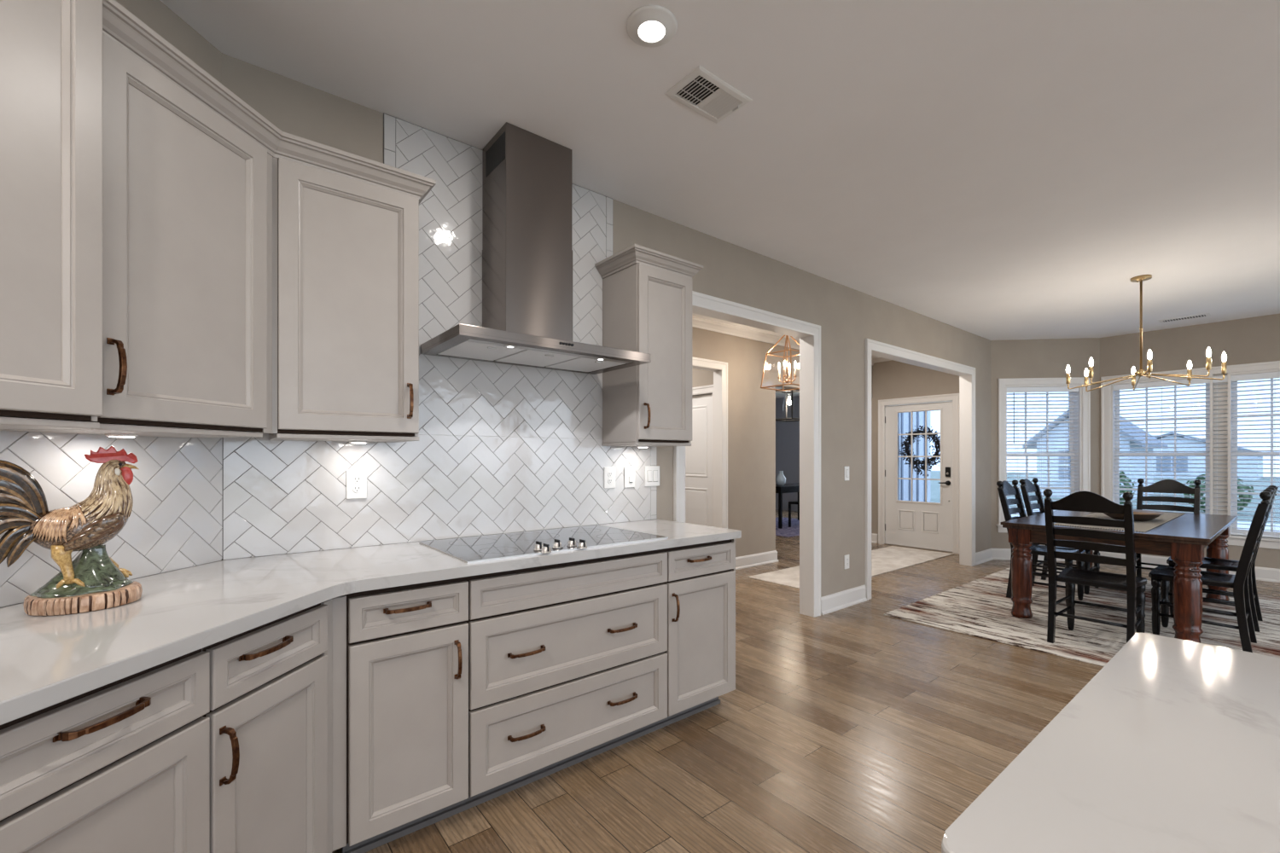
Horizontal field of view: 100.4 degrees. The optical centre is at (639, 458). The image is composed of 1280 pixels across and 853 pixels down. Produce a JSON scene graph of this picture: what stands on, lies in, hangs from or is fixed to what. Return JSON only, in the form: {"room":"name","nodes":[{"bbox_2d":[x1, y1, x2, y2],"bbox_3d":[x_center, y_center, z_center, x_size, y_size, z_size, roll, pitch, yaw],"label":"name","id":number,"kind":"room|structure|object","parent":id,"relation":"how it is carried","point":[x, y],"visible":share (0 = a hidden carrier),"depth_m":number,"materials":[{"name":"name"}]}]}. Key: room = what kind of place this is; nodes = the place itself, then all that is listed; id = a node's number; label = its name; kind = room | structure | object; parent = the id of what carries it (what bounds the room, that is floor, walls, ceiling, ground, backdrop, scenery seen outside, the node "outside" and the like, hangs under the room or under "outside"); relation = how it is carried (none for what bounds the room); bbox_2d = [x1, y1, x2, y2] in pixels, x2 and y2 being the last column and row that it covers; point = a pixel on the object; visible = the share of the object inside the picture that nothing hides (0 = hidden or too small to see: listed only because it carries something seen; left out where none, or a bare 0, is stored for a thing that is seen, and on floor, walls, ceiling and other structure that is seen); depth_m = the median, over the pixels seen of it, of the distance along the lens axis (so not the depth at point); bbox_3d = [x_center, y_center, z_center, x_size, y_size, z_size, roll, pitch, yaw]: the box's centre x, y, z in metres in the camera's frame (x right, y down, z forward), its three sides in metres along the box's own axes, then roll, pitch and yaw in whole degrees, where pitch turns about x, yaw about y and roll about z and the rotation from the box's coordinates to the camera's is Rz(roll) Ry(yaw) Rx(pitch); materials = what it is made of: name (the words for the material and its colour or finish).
{"room":"kitchen","nodes":[
{"label":"kitchen","id":0,"kind":"room"},
{"bbox_2d":[0,0,222,608],"bbox_3d":[-1.769,-0.102,0.433,0.129,2.785,3.200,0,0,6],"label":"wall","id":1,"kind":"structure","parent":0,"point":[175,521],"depth_m":1.70,"materials":[{"name":"white tile"}]},
{"bbox_2d":[0,0,102,430],"bbox_3d":[-1.452,-0.669,1.044,0.365,1.202,0.446,0,0,6],"label":"upper cabinet","id":2,"kind":"object","parent":1,"relation":"attached to","point":[51,50],"visible":1,"depth_m":1.15,"materials":[{"name":"beige paint"}]},
{"bbox_2d":[0,0,282,437],"bbox_3d":[-1.394,-0.578,1.538,0.370,1.019,0.556,0,0,6],"label":"upper cabinet","id":3,"kind":"object","parent":1,"relation":"attached to","point":[187,163],"visible":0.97,"depth_m":1.47,"materials":[{"name":"beige paint"}]},
{"bbox_2d":[104,433,138,437],"bbox_3d":[-1.463,-0.064,1.506,0.068,0.011,0.068,0,0,6],"label":"light","id":4,"kind":"object","parent":3,"relation":"attached to","point":[113,435],"visible":0.95,"depth_m":1.48,"materials":[{"name":"white plastic"}]},
{"bbox_2d":[221,52,990,597],"bbox_3d":[1.425,-0.102,4.415,7.695,2.785,0.129,0,0,-39],"label":"wall","id":5,"kind":"structure","parent":0,"point":[501,448],"depth_m":2.63,"materials":[{"name":"white tile"}]},
{"bbox_2d":[262,131,436,442],"bbox_3d":[-1.125,-0.578,2.052,0.552,1.019,0.370,0,0,-39],"label":"upper cabinet","id":6,"kind":"object","parent":5,"relation":"attached to","point":[346,224],"visible":0.99,"depth_m":1.92,"materials":[{"name":"beige paint"}]},
{"bbox_2d":[349,441,368,443],"bbox_3d":[-1.126,-0.064,2.134,0.068,0.011,0.068,0,0,-39],"label":"light","id":7,"kind":"object","parent":6,"relation":"attached to","point":[352,442],"visible":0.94,"depth_m":2.11,"materials":[{"name":"white plastic"}]},
{"bbox_2d":[346,469,366,499],"bbox_3d":[-1.187,0.110,2.235,0.078,0.122,0.010,0,0,-39],"label":"wall outlet","id":8,"kind":"object","parent":5,"relation":"attached to","point":[356,480],"visible":1,"depth_m":2.23,"materials":[{"name":"white plastic"}]},
{"bbox_2d":[352,476,360,483],"bbox_3d":[-1.185,0.090,2.232,0.033,0.033,0.003,0,0,-39],"label":"receptacle","id":9,"kind":"object","parent":8,"relation":"attached to","point":[356,480],"depth_m":2.23,"materials":[{"name":"grey plastic"}]},
{"bbox_2d":[352,484,360,493],"bbox_3d":[-1.185,0.130,2.232,0.033,0.033,0.003,0,0,-39],"label":"receptacle","id":10,"kind":"object","parent":8,"relation":"attached to","point":[356,488],"depth_m":2.23,"materials":[{"name":"grey plastic"}]},
{"bbox_2d":[420,122,650,374],"bbox_3d":[-0.467,-0.979,2.499,0.941,1.029,0.492,0,0,-39],"label":"range hood","id":11,"kind":"object","parent":5,"relation":"attached to","point":[527,176],"visible":1,"depth_m":2.46,"materials":[{"name":"silver metal"}]},
{"bbox_2d":[604,466,615,488],"bbox_3d":[-0.173,0.113,3.047,0.078,0.122,0.010,0,0,-39],"label":"wall outlet","id":12,"kind":"object","parent":5,"relation":"attached to","point":[609,472],"visible":1,"depth_m":3.04,"materials":[{"name":"white plastic"}]},
{"bbox_2d":[607,471,612,477],"bbox_3d":[-0.171,0.093,3.045,0.033,0.033,0.003,0,0,-39],"label":"receptacle","id":13,"kind":"object","parent":12,"relation":"attached to","point":[609,474],"depth_m":3.04,"materials":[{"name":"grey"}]},
{"bbox_2d":[607,478,612,483],"bbox_3d":[-0.171,0.133,3.045,0.033,0.033,0.003,0,0,-39],"label":"receptacle","id":14,"kind":"object","parent":12,"relation":"attached to","point":[609,480],"depth_m":3.04,"materials":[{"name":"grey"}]},
{"bbox_2d":[624,466,634,488],"bbox_3d":[-0.059,0.113,3.137,0.078,0.122,0.012,0,0,-39],"label":"light switch","id":15,"kind":"object","parent":5,"relation":"attached to","point":[629,471],"visible":1,"depth_m":3.13,"materials":[{"name":"white plastic"}]},
{"bbox_2d":[594,244,703,447],"bbox_3d":[0.056,-0.578,2.997,0.494,1.019,0.370,0,0,-39],"label":"upper cabinet","id":16,"kind":"object","parent":5,"relation":"attached to","point":[647,293],"visible":0.99,"depth_m":2.88,"materials":[{"name":"beige paint"}]},
{"bbox_2d":[644,465,659,486],"bbox_3d":[0.076,0.111,3.245,0.118,0.122,0.012,0,0,-39],"label":"light switch","id":17,"kind":"object","parent":5,"relation":"attached to","point":[651,473],"visible":1,"depth_m":3.24,"materials":[{"name":"white plastic"}]},
{"bbox_2d":[673,290,820,617],"bbox_3d":[0.810,0.104,3.912,1.609,2.372,0.146,0,0,-39],"label":"trim","id":18,"kind":"structure","parent":5,"relation":"attached to","point":[809,334],"depth_m":4.33,"materials":[{"name":"white paint"}]},
{"bbox_2d":[820,585,866,615],"bbox_3d":[1.765,1.220,4.599,0.705,0.140,0.026,0,0,-39],"label":"baseboard","id":19,"kind":"object","parent":5,"relation":"attached to","point":[830,603],"visible":1,"depth_m":4.58,"materials":[{"name":"white paint"}]},
{"bbox_2d":[843,554,849,569],"bbox_3d":[1.802,0.905,4.640,0.074,0.122,0.010,0,0,-39],"label":"wall outlet","id":20,"kind":"object","parent":5,"relation":"attached to","point":[846,557],"visible":1,"depth_m":4.63,"materials":[{"name":"white plastic"}]},
{"bbox_2d":[843,466,849,480],"bbox_3d":[1.803,0.135,4.639,0.074,0.122,0.012,0,0,-39],"label":"light switch","id":21,"kind":"object","parent":5,"relation":"attached to","point":[846,468],"visible":1,"depth_m":4.63,"materials":[{"name":"white plastic"}]},
{"bbox_2d":[865,338,975,600],"bbox_3d":[2.998,0.104,5.663,2.524,2.372,0.146,0,0,-39],"label":"trim","id":22,"kind":"structure","parent":5,"relation":"attached to","point":[966,374],"depth_m":6.35,"materials":[{"name":"white paint"}]},
{"bbox_2d":[692,368,713,387],"bbox_3d":[0.453,-0.102,6.794,0.100,2.785,1.560,0,0,-39],"label":"wall","id":23,"kind":"structure","parent":0,"point":[700,377],"depth_m":6.36,"materials":[{"name":"beige paint"}]},
{"bbox_2d":[685,394,712,526],"bbox_3d":[0.662,0.264,6.519,0.047,2.037,0.728,0,0,-39],"label":"door","id":24,"kind":"structure","parent":23,"relation":"in","point":[699,456],"depth_m":6.43,"materials":[{"name":"white paint"}]},
{"bbox_2d":[692,384,713,526],"bbox_3d":[0.655,0.219,6.520,0.126,2.142,0.904,0,0,-39],"label":"trim","id":25,"kind":"structure","parent":23,"relation":"attached to","point":[704,390],"depth_m":6.25,"materials":[{"name":"white paint"}]},
{"bbox_2d":[159,0,1279,398],"bbox_3d":[1.669,-1.570,4.475,14.800,0.150,14.500,0,0,-39],"label":"ceiling","id":26,"kind":"structure","parent":0,"point":[992,170],"depth_m":2.36,"materials":[{"name":"paint"}]},
{"bbox_2d":[626,5,677,46],"bbox_3d":[0.041,-1.485,1.845,0.176,0.020,0.176,0,0,-39],"label":"recessed light","id":27,"kind":"object","parent":26,"relation":"in","point":[648,26],"visible":1,"depth_m":1.83,"materials":[{"name":"white plastic"}]},
{"bbox_2d":[664,65,752,123],"bbox_3d":[0.285,-1.486,2.204,0.310,0.018,0.200,0,0,-39],"label":"ceiling vent","id":28,"kind":"object","parent":26,"relation":"in","point":[701,90],"visible":1,"depth_m":2.19,"materials":[{"name":"white plastic"}]},
{"bbox_2d":[760,334,799,391],"bbox_3d":[1.544,-1.114,5.592,0.394,0.762,0.394,0,0,-39],"label":"lantern","id":29,"kind":"object","parent":26,"relation":"hanging from","point":[787,381],"visible":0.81,"depth_m":5.59,"materials":[{"name":"gold metal"}]},
{"bbox_2d":[775,388,799,422],"bbox_3d":[2.506,-1.060,8.950,0.431,0.871,0.431,0,0,-39],"label":"pendant","id":30,"kind":"object","parent":26,"relation":"hanging from","point":[786,420],"visible":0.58,"depth_m":8.93,"materials":[{"name":"black metal"}]},
{"bbox_2d":[1065,274,1227,391],"bbox_3d":[4.144,-1.049,4.408,0.897,0.892,0.896,0,0,15],"label":"chandelier","id":31,"kind":"object","parent":26,"relation":"hanging from","point":[1142,278],"visible":1,"depth_m":4.39,"materials":[{"name":"gold metal"}]},
{"bbox_2d":[1157,313,1210,322],"bbox_3d":[5.801,-1.490,5.683,0.160,0.010,0.380,0,0,-39],"label":"ceiling vent","id":32,"kind":"object","parent":26,"relation":"in","point":[1204,314],"visible":1,"depth_m":5.65,"materials":[{"name":"white plastic"}]},
{"bbox_2d":[692,326,872,557],"bbox_3d":[1.228,-0.102,6.338,5.840,2.785,0.120,0,0,-39],"label":"wall","id":33,"kind":"structure","parent":0,"point":[751,408],"depth_m":6.33,"materials":[{"name":"beige paint"}]},
{"bbox_2d":[692,356,727,529],"bbox_3d":[0.533,0.104,5.765,1.084,2.372,0.146,0,0,-39],"label":"trim","id":34,"kind":"structure","parent":33,"relation":"attached to","point":[719,369],"depth_m":6.03,"materials":[{"name":"white paint"}]},
{"bbox_2d":[735,550,778,570],"bbox_3d":[1.217,1.220,6.556,0.876,0.140,0.526,0,0,-39],"label":"baseboard","id":35,"kind":"structure","parent":33,"relation":"attached to","point":[755,560],"depth_m":6.37,"materials":[{"name":"white paint"}]},
{"bbox_2d":[692,316,875,365],"bbox_3d":[1.289,-1.452,6.262,5.840,0.085,0.075,0,0,-39],"label":"trim","id":36,"kind":"structure","parent":33,"relation":"attached to","point":[698,322],"depth_m":6.17,"materials":[{"name":"white paint"}]},
{"bbox_2d":[775,395,799,511],"bbox_3d":[4.492,-0.102,12.085,0.120,2.785,3.750,0,0,-39],"label":"wall","id":37,"kind":"structure","parent":0,"point":[787,433],"depth_m":13.07,"materials":[{"name":"grey paint"}]},
{"bbox_2d":[331,509,1279,852],"bbox_3d":[1.661,1.350,4.405,14.500,0.120,14.200,0,0,-39],"label":"floor","id":38,"kind":"structure","parent":0,"point":[858,728],"depth_m":2.35,"materials":[{"name":"brown wood"}]},
{"bbox_2d":[0,648,209,852],"bbox_3d":[-1.292,0.852,1.022,0.683,0.876,0.436,0,0,6],"label":"base cabinet","id":39,"kind":"object","parent":38,"relation":"on","point":[122,765],"visible":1,"depth_m":1.01,"materials":[{"name":"beige paint"}]},
{"bbox_2d":[201,599,332,852],"bbox_3d":[-1.245,0.852,1.449,0.683,0.876,0.420,0,0,6],"label":"base cabinet","id":40,"kind":"object","parent":38,"relation":"on","point":[270,714],"visible":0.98,"depth_m":1.40,"materials":[{"name":"beige paint"}]},
{"bbox_2d":[332,576,468,852],"bbox_3d":[-0.955,0.852,1.985,0.424,0.876,0.683,0,0,-39],"label":"base cabinet","id":41,"kind":"object","parent":38,"relation":"on","point":[400,654],"visible":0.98,"depth_m":1.75,"materials":[{"name":"beige paint"}]},
{"bbox_2d":[460,548,667,811],"bbox_3d":[-0.427,0.852,2.414,0.937,0.876,0.674,0,0,-39],"label":"base cabinet","id":42,"kind":"object","parent":38,"relation":"on","point":[567,662],"visible":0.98,"depth_m":2.13,"materials":[{"name":"beige paint"}]},
{"bbox_2d":[655,538,735,729],"bbox_3d":[0.128,0.852,2.853,0.478,0.876,0.683,0,0,-39],"label":"base cabinet","id":43,"kind":"object","parent":38,"relation":"on","point":[701,583],"visible":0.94,"depth_m":2.61,"materials":[{"name":"beige paint"}]},
{"bbox_2d":[0,519,741,725],"bbox_3d":[-0.835,0.394,1.839,1.316,0.036,3.443,0,0,32],"label":"countertop","id":44,"kind":"structure","parent":43,"relation":"on","point":[46,661],"depth_m":1.36,"materials":[{"name":"white stone"}]},
{"bbox_2d":[0,445,142,616],"bbox_3d":[-1.456,0.173,1.317,0.200,0.406,0.330,0,0,43],"label":"rooster figurine","id":45,"kind":"object","parent":44,"relation":"on","point":[93,581],"visible":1,"depth_m":1.31,"materials":[{"name":"multicoloured ceramic"}]},
{"bbox_2d":[418,524,668,563],"bbox_3d":[-0.412,0.356,2.410,0.955,0.040,0.608,0,0,-39],"label":"cooktop","id":46,"kind":"object","parent":44,"relation":"in","point":[471,549],"visible":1,"depth_m":2.35,"materials":[{"name":"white glass"}]},
{"bbox_2d":[775,517,799,537],"bbox_3d":[2.736,1.287,10.102,2.300,0.006,1.850,0,0,-39],"label":"rug","id":47,"kind":"object","parent":38,"relation":"on","point":[794,531],"visible":0.22,"depth_m":9.70,"materials":[{"name":"fabric"}]},
{"bbox_2d":[775,482,799,529],"bbox_3d":[2.923,0.901,10.348,1.500,0.765,0.660,0,0,-39],"label":"desk","id":48,"kind":"object","parent":47,"relation":"on","point":[794,487],"visible":0.42,"depth_m":9.73,"materials":[{"name":"black paint"}]},
{"bbox_2d":[775,471,785,485],"bbox_3d":[2.644,0.384,10.009,0.190,0.270,0.190,0,0,-39],"label":"ceramic vase","id":49,"kind":"object","parent":48,"relation":"on","point":[780,480],"visible":0.95,"depth_m":9.95,"materials":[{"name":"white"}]},
{"bbox_2d":[788,500,799,527],"bbox_3d":[3.048,0.809,9.873,0.420,0.950,0.417,0,0,-39],"label":"chair","id":50,"kind":"object","parent":47,"relation":"on","point":[795,502],"visible":0.2,"depth_m":9.88,"materials":[{"name":"black paint"}]},
{"bbox_2d":[747,546,953,588],"bbox_3d":[2.675,1.285,6.434,3.220,0.008,0.820,0,0,-39],"label":"runner rug","id":51,"kind":"object","parent":38,"relation":"on","point":[892,558],"visible":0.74,"depth_m":6.52,"materials":[{"name":"beige fabric"}]},
{"bbox_2d":[883,567,1279,667],"bbox_3d":[4.084,1.285,4.427,3.330,0.010,2.525,0,0,-39],"label":"area rug","id":52,"kind":"object","parent":38,"relation":"on","point":[980,608],"visible":0.52,"depth_m":4.24,"materials":[{"name":"fabric"}]},
{"bbox_2d":[996,479,1086,607],"bbox_3d":[3.661,0.746,4.867,0.461,1.068,0.585,0,0,-39],"label":"dining chair","id":53,"kind":"object","parent":52,"relation":"on","point":[1004,489],"visible":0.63,"depth_m":4.89,"materials":[{"name":"black paint"}]},
{"bbox_2d":[1019,477,1099,594],"bbox_3d":[4.195,0.746,5.320,0.461,1.068,0.585,0,0,-39],"label":"dining chair","id":54,"kind":"object","parent":52,"relation":"on","point":[1026,486],"visible":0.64,"depth_m":5.37,"materials":[{"name":"black paint"}]},
{"bbox_2d":[1043,488,1146,643],"bbox_3d":[3.129,0.746,3.659,0.585,1.068,0.461,0,0,-39],"label":"dining chair","id":55,"kind":"object","parent":52,"relation":"on","point":[1135,587],"visible":0.98,"depth_m":3.56,"materials":[{"name":"black paint"}]},
{"bbox_2d":[1000,510,1237,643],"bbox_3d":[4.143,0.900,4.554,2.180,0.760,1.170,0,0,-39],"label":"dining table","id":56,"kind":"object","parent":52,"relation":"on","point":[1184,538],"visible":0.71,"depth_m":3.91,"materials":[{"name":"brown wood"}]},
{"bbox_2d":[1053,523,1124,530],"bbox_3d":[3.372,0.518,4.008,0.185,0.005,0.425,0,0,-39],"label":"table runner","id":57,"kind":"object","parent":56,"relation":"on","point":[1056,524],"depth_m":3.99,"materials":[{"name":"beige fabric"}]},
{"bbox_2d":[1081,512,1121,520],"bbox_3d":[4.142,0.518,4.723,0.615,0.005,0.274,0,0,-39],"label":"table runner","id":58,"kind":"object","parent":56,"relation":"on","point":[1102,515],"depth_m":4.69,"materials":[{"name":"beige fabric"}]},
{"bbox_2d":[1134,512,1184,532],"bbox_3d":[4.238,0.518,4.393,2.010,0.005,0.170,0,0,-39],"label":"table runner","id":59,"kind":"object","parent":56,"relation":"on","point":[1147,526],"depth_m":4.26,"materials":[{"name":"beige fabric"}]},
{"bbox_2d":[1103,509,1163,521],"bbox_3d":[4.112,0.482,4.465,0.552,0.066,0.394,0,0,-45],"label":"dough bowl","id":60,"kind":"object","parent":59,"relation":"on","point":[1138,515],"visible":0.56,"depth_m":4.33,"materials":[{"name":"brown wood"}]},
{"bbox_2d":[1134,478,1201,577],"bbox_3d":[5.127,0.746,5.214,0.585,1.068,0.461,0,0,-39],"label":"dining chair","id":61,"kind":"object","parent":52,"relation":"on","point":[1166,485],"visible":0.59,"depth_m":5.37,"materials":[{"name":"black paint"}]},
{"bbox_2d":[1148,488,1274,652],"bbox_3d":[3.976,0.746,3.721,0.461,1.068,0.585,0,0,-39],"label":"dining chair","id":62,"kind":"object","parent":52,"relation":"on","point":[1160,577],"visible":0.98,"depth_m":3.59,"materials":[{"name":"black paint"}]},
{"bbox_2d":[1166,485,1278,632],"bbox_3d":[4.593,0.746,4.215,0.461,1.068,0.585,0,0,-39],"label":"dining chair","id":63,"kind":"object","parent":52,"relation":"on","point":[1208,563],"visible":0.34,"depth_m":4.14,"materials":[{"name":"black paint"}]},
{"bbox_3d":[1.341,0.852,-0.179,0.740,0.876,2.345,0,0,-39],"label":"kitchen island","id":64,"kind":"object","parent":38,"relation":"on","visible":0},
{"bbox_2d":[941,633,1279,852],"bbox_3d":[1.440,0.394,-0.111,1.020,0.036,2.427,0,0,-39],"label":"island countertop","id":65,"kind":"structure","parent":64,"relation":"on","point":[1172,746],"depth_m":0.64,"materials":[{"name":"white stone"}]},
{"bbox_2d":[899,411,930,502],"bbox_3d":[4.543,-0.060,9.669,3.220,3.300,0.085,0,0,-39],"label":"window","id":66,"kind":"structure","parent":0,"point":[918,417],"depth_m":10.22,"materials":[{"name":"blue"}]},
{"bbox_2d":[871,360,959,543],"bbox_3d":[3.871,-0.102,7.821,0.140,2.785,2.130,0,0,-39],"label":"wall","id":67,"kind":"structure","parent":0,"point":[892,379],"depth_m":7.84,"materials":[{"name":"beige paint"}]},
{"bbox_2d":[871,533,877,543],"bbox_3d":[3.376,1.220,8.305,0.026,0.140,0.655,0,0,-39],"label":"baseboard","id":68,"kind":"structure","parent":67,"relation":"attached to","point":[874,537],"depth_m":8.08,"materials":[{"name":"white paint"}]},
{"bbox_2d":[874,357,891,362],"bbox_3d":[3.984,-1.470,7.508,0.075,0.051,1.500,0,0,-39],"label":"trim","id":69,"kind":"structure","parent":67,"relation":"attached to","point":[881,359],"depth_m":7.98,"materials":[{"name":"white paint"}]},
{"bbox_2d":[884,543,952,552],"bbox_3d":[4.005,1.284,7.646,0.150,0.012,0.980,0,0,-39],"label":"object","id":70,"kind":"structure","parent":67,"relation":"attached to","point":[884,544],"depth_m":7.57,"materials":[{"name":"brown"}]},
{"bbox_2d":[884,401,952,552],"bbox_3d":[3.975,0.255,7.630,0.107,2.059,0.950,0,0,-39],"label":"door","id":71,"kind":"structure","parent":67,"relation":"in","point":[927,525],"depth_m":7.61,"materials":[{"name":"white paint"}]},
{"bbox_2d":[899,425,940,477],"bbox_3d":[4.054,-0.103,7.666,0.144,0.744,0.674,0,0,-39],"label":"wreath","id":72,"kind":"object","parent":71,"relation":"hanging from","point":[935,439],"visible":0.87,"depth_m":7.66,"materials":[{"name":"brown"}]},
{"bbox_2d":[878,393,959,553],"bbox_3d":[3.998,0.209,7.641,0.166,2.162,1.124,0,0,-39],"label":"trim","id":73,"kind":"structure","parent":67,"relation":"attached to","point":[954,398],"depth_m":7.56,"materials":[{"name":"white paint"}]},
{"bbox_2d":[990,337,1099,548],"bbox_3d":[5.104,-0.102,6.777,1.273,2.785,0.140,0,0,6],"label":"wall","id":74,"kind":"structure","parent":0,"point":[1014,358],"depth_m":6.71,"materials":[{"name":"beige paint"}]},
{"bbox_2d":[995,377,1090,532],"bbox_3d":[5.080,-0.030,6.758,1.110,1.950,0.187,0,0,6],"label":"window","id":75,"kind":"structure","parent":74,"relation":"in","point":[1083,420],"depth_m":6.74,"materials":[{"name":"white paint"}]},
{"bbox_2d":[1006,386,1078,514],"bbox_3d":[5.077,-0.032,6.735,0.852,1.728,0.056,0,0,6],"label":"window blind","id":76,"kind":"object","parent":75,"relation":"attached to","point":[1050,389],"visible":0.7,"depth_m":6.73,"materials":[{"name":"white plastic"}]},
{"bbox_2d":[1099,314,1279,569],"bbox_3d":[6.502,-0.102,5.783,0.140,2.785,2.300,0,0,-39],"label":"wall","id":77,"kind":"structure","parent":0,"point":[1257,339],"depth_m":5.96,"materials":[{"name":"beige paint"}]},
{"bbox_2d":[975,548,1279,582],"bbox_3d":[5.978,1.220,5.476,4.139,0.140,1.335,0,0,44],"label":"baseboard","id":78,"kind":"structure","parent":77,"relation":"attached to","point":[1267,574],"depth_m":6.33,"materials":[{"name":"white paint"}]},
{"bbox_2d":[1100,360,1279,549],"bbox_3d":[6.401,-0.030,5.875,0.187,1.950,2.040,0,0,-39],"label":"window","id":79,"kind":"structure","parent":77,"relation":"in","point":[1108,484],"depth_m":5.91,"materials":[{"name":"white paint"}]},
{"bbox_2d":[1113,372,1279,538],"bbox_3d":[6.388,-0.032,5.865,0.044,1.728,1.782,0,0,-39],"label":"window blind","id":80,"kind":"object","parent":79,"relation":"attached to","point":[1271,375],"visible":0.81,"depth_m":5.96,"materials":[{"name":"white plastic"}]},
{"label":"outside","id":81,"kind":"structure","parent":0,"visible":0},
{"bbox_2d":[930,471,1279,523],"bbox_3d":[14.826,1.700,21.481,90.000,0.180,90.000,0,0,-39],"label":"ground","id":82,"kind":"structure","parent":81,"point":[934,485],"depth_m":23.02,"materials":[{"name":"white snow"}]},
{"bbox_2d":[1022,409,1167,500],"bbox_3d":[19.526,-0.210,22.811,5.800,4.000,3.700,0,0,-39],"label":"house","id":83,"kind":"structure","parent":82,"relation":"on","point":[1059,417],"depth_m":21.75,"materials":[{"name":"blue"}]},
{"bbox_2d":[1119,471,1135,504],"bbox_3d":[14.970,0.959,17.281,1.616,1.370,1.593,0,0,-39],"label":"shrub","id":84,"kind":"object","parent":82,"relation":"on","point":[1120,473],"visible":0.09,"depth_m":16.72,"materials":[{"name":"green plant"}]},
{"bbox_2d":[1011,508,1279,532],"bbox_3d":[8.582,1.600,16.480,6.000,0.020,90.000,0,0,-39],"label":"street","id":85,"kind":"structure","parent":82,"relation":"on","point":[1012,515],"depth_m":12.46,"materials":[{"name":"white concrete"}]},
{"bbox_2d":[1152,432,1262,479],"bbox_3d":[45.769,-0.035,45.234,8.800,4.050,9.800,0,0,-39],"label":"house","id":86,"kind":"structure","parent":82,"relation":"on","point":[1168,433],"depth_m":42.09,"materials":[{"name":"white"}]},
{"bbox_2d":[1183,473,1254,511],"bbox_3d":[16.802,1.038,15.501,1.387,1.204,1.411,0,0,-39],"label":"shrub","id":87,"kind":"object","parent":82,"relation":"on","point":[1197,478],"visible":0.22,"depth_m":15.28,"materials":[{"name":"green plant"}]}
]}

